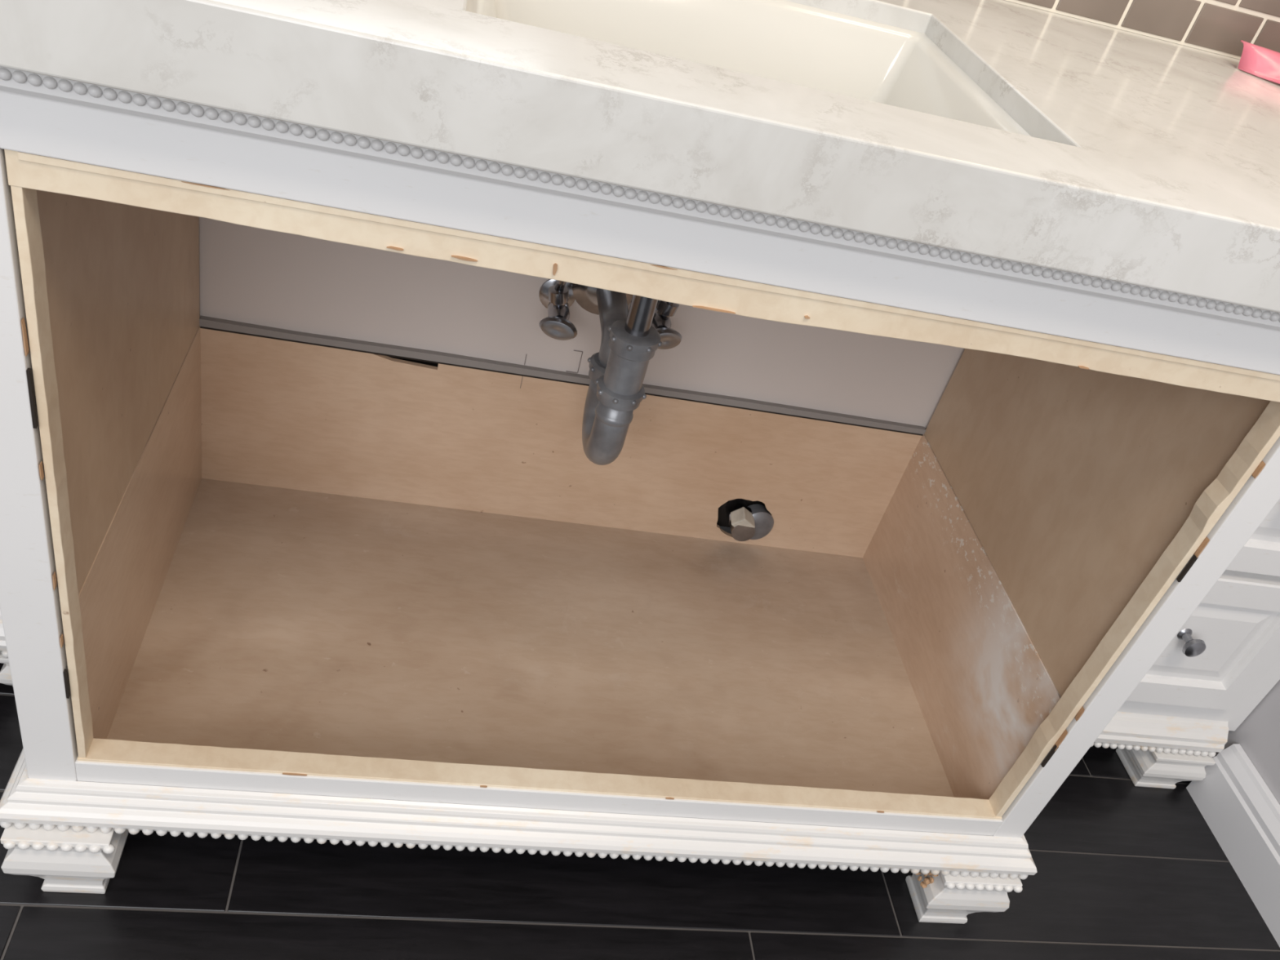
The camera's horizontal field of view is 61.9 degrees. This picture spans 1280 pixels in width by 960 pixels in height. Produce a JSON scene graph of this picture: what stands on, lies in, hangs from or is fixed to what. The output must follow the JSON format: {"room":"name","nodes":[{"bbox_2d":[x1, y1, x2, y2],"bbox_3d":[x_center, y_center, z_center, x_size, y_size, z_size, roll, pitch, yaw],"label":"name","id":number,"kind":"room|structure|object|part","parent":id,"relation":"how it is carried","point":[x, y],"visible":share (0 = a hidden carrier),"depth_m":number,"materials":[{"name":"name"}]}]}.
{"room":"bathroom","nodes":[
{"label":"bathroom","id":0,"kind":"room"},
{"bbox_2d":[0,662,1279,959],"bbox_3d":[-0.844,0.956,0.042,3.475,0.030,3.129,7,37,-13],"label":"floor","id":1,"kind":"structure","parent":0,"point":[1126,871],"depth_m":1.06,"materials":[{"name":"tile"}]},
{"bbox_2d":[0,609,13,686],"bbox_3d":[-0.689,-0.168,0.943,0.394,0.732,0.338,7,37,-13],"label":"base cabinet","id":2,"kind":"object","parent":1,"relation":"on","point":[5,673],"visible":0.09,"depth_m":1.04,"materials":[{"name":"white paint"}]},
{"bbox_3d":[-0.741,0.131,0.998,0.393,0.048,0.023,7,37,-13],"label":"moulding","id":3,"kind":"part","parent":2,"relation":"part of","materials":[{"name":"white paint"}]},
{"bbox_2d":[0,66,1279,924],"bbox_3d":[-0.026,-0.023,1.016,0.954,0.732,0.530,7,37,-13],"label":"vanity cabinet","id":4,"kind":"object","parent":1,"relation":"on","point":[308,530],"visible":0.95,"depth_m":1.04,"materials":[{"name":"white paint"}]},
{"bbox_3d":[-0.084,0.189,1.147,0.954,0.045,0.462,7,37,-13],"label":"moulding","id":5,"kind":"part","parent":4,"relation":"part of","materials":[{"name":"white paint"}]},
{"bbox_3d":[-0.058,0.300,0.982,0.842,0.060,0.019,7,37,-13],"label":"rail","id":6,"kind":"part","parent":4,"relation":"part of","materials":[{"name":"white paint"}]},
{"bbox_2d":[538,279,577,340],"bbox_3d":[-0.054,-0.153,0.986,0.051,0.133,0.302,7,37,-13],"label":"shutoff valve","id":7,"kind":"object","parent":4,"relation":"attached to","point":[556,295],"visible":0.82,"depth_m":0.96,"materials":[{"name":"silver metal"}]},
{"bbox_3d":[-0.084,-0.155,1.095,0.041,0.024,0.011,16,39,-1],"label":"oval handle","id":8,"kind":"part","parent":7,"relation":"part of","materials":[{"name":"silver metal"}]},
{"bbox_2d":[548,284,568,305],"bbox_3d":[-0.086,-0.188,1.112,0.023,0.030,0.021,7,37,-13],"label":"outlet","id":9,"kind":"object","parent":7,"relation":"attached to","point":[558,295],"depth_m":1.10,"materials":[{"name":"silver metal"}]},
{"bbox_3d":[-0.083,-0.030,1.282,0.840,0.212,0.006,7,37,-13],"label":"panel","id":10,"kind":"part","parent":4,"relation":"part of","materials":[{"name":"brown wood"}]},
{"bbox_2d":[0,0,1279,312],"bbox_3d":[0.062,-0.332,0.792,1.720,0.051,0.541,7,37,-13],"label":"countertop","id":11,"kind":"structure","parent":4,"relation":"on","point":[1145,161],"depth_m":0.59,"materials":[{"name":"stone"}]},
{"bbox_2d":[466,0,1031,136],"bbox_3d":[0.059,-0.272,0.787,0.422,0.110,0.338,7,37,-13],"label":"undermount sink","id":12,"kind":"object","parent":11,"relation":"in","point":[780,40],"visible":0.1,"depth_m":0.88,"materials":[{"name":"ceramic"}]},
{"bbox_2d":[571,283,662,465],"bbox_3d":[-0.016,-0.188,1.037,0.072,0.343,0.207,7,37,-13],"label":"drain","id":13,"kind":"object","parent":12,"relation":"attached to","point":[628,341],"visible":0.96,"depth_m":1.02,"materials":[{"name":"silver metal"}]},
{"bbox_3d":[-0.030,-0.111,1.083,0.045,0.022,0.045,7,37,-13],"label":"slip nut arm","id":14,"kind":"part","parent":13,"relation":"part of","materials":[{"name":"grey plastic"}]},
{"bbox_3d":[-0.028,-0.164,1.105,0.031,0.046,0.129,7,37,-13],"label":"trap arm","id":15,"kind":"part","parent":13,"relation":"part of","materials":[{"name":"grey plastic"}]},
{"bbox_2d":[1237,40,1279,84],"bbox_3d":[0.704,-0.338,0.986,0.201,0.028,0.260,7,37,-13],"label":"plastic wrapper","id":16,"kind":"object","parent":11,"relation":"on","point":[1261,62],"visible":1,"depth_m":1.05,"materials":[{"name":"pink plastic"}]},
{"bbox_3d":[0.076,-0.148,0.644,0.842,0.055,0.019,7,37,-13],"label":"rail","id":17,"kind":"part","parent":4,"relation":"part of","materials":[{"name":"white paint"}]},
{"bbox_2d":[651,299,681,349],"bbox_3d":[0.049,-0.137,0.978,0.051,0.066,0.120,7,37,-13],"label":"shutoff valve","id":18,"kind":"object","parent":4,"relation":"attached to","point":[670,338],"visible":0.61,"depth_m":0.98,"materials":[{"name":"silver metal"}]},
{"bbox_2d":[656,300,679,317],"bbox_3d":[0.028,-0.179,1.133,0.023,0.030,0.021,7,37,-13],"label":"outlet","id":19,"kind":"object","parent":18,"relation":"attached to","point":[664,308],"depth_m":1.12,"materials":[{"name":"silver metal"}]},
{"bbox_3d":[0.025,-0.148,1.115,0.041,0.024,0.011,-2,43,-24],"label":"oval handle","id":20,"kind":"part","parent":18,"relation":"part of","materials":[{"name":"silver metal"}]},
{"bbox_2d":[725,498,773,541],"bbox_3d":[0.142,0.052,1.372,0.063,0.053,0.053,7,37,-13],"label":"pipe fitting","id":21,"kind":"object","parent":4,"relation":"on","point":[753,522],"visible":1,"depth_m":1.36,"materials":[{"name":"silver metal"}]},
{"bbox_2d":[1090,499,1279,788],"bbox_3d":[0.611,0.003,1.237,0.378,0.732,0.338,7,37,-13],"label":"base cabinet","id":22,"kind":"object","parent":1,"relation":"on","point":[1224,659],"visible":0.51,"depth_m":1.24,"materials":[{"name":"white paint"}]},
{"bbox_3d":[0.550,0.300,1.289,0.358,0.048,0.023,7,37,-13],"label":"moulding","id":23,"kind":"part","parent":22,"relation":"part of","materials":[{"name":"white paint"}]},
{"bbox_3d":[0.608,0.180,1.178,0.025,0.025,0.028,7,37,-13],"label":"drawer knob","id":24,"kind":"part","parent":22,"relation":"part of","materials":[{"name":"silver metal"}]},
{"bbox_3d":[0.590,0.176,1.196,0.303,0.200,0.018,7,37,-13],"label":"drawer","id":25,"kind":"part","parent":22,"relation":"part of","materials":[{"name":"white paint"}]},
{"bbox_3d":[0.637,0.019,1.077,0.303,0.185,0.018,7,37,-13],"label":"drawer","id":26,"kind":"part","parent":22,"relation":"part of","materials":[{"name":"white paint"}]},
{"bbox_2d":[719,525,731,533],"bbox_3d":[-0.657,-1.004,0.589,3.580,2.460,0.108,7,37,-13],"label":"wall","id":27,"kind":"structure","parent":0,"point":[726,529],"depth_m":1.46,"materials":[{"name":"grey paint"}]},
{"bbox_2d":[1005,0,1279,59],"bbox_3d":[0.058,-0.569,0.946,1.720,0.133,0.008,7,37,-13],"label":"backsplash","id":28,"kind":"structure","parent":27,"relation":"attached to","point":[1215,26],"depth_m":1.08,"materials":[{"name":"beige tile"}]},
{"bbox_2d":[1212,680,1279,804],"bbox_3d":[1.179,0.210,-0.287,0.103,2.460,3.112,7,37,-13],"label":"wall","id":29,"kind":"structure","parent":0,"point":[1258,735],"depth_m":1.29,"materials":[{"name":"grey paint"}]},
{"bbox_2d":[1186,743,1279,946],"bbox_3d":[0.858,1.222,0.265,0.020,0.092,2.785,7,37,-13],"label":"baseboard","id":30,"kind":"structure","parent":29,"relation":"attached to","point":[1242,812],"depth_m":1.28,"materials":[{"name":"paint"}]}
]}

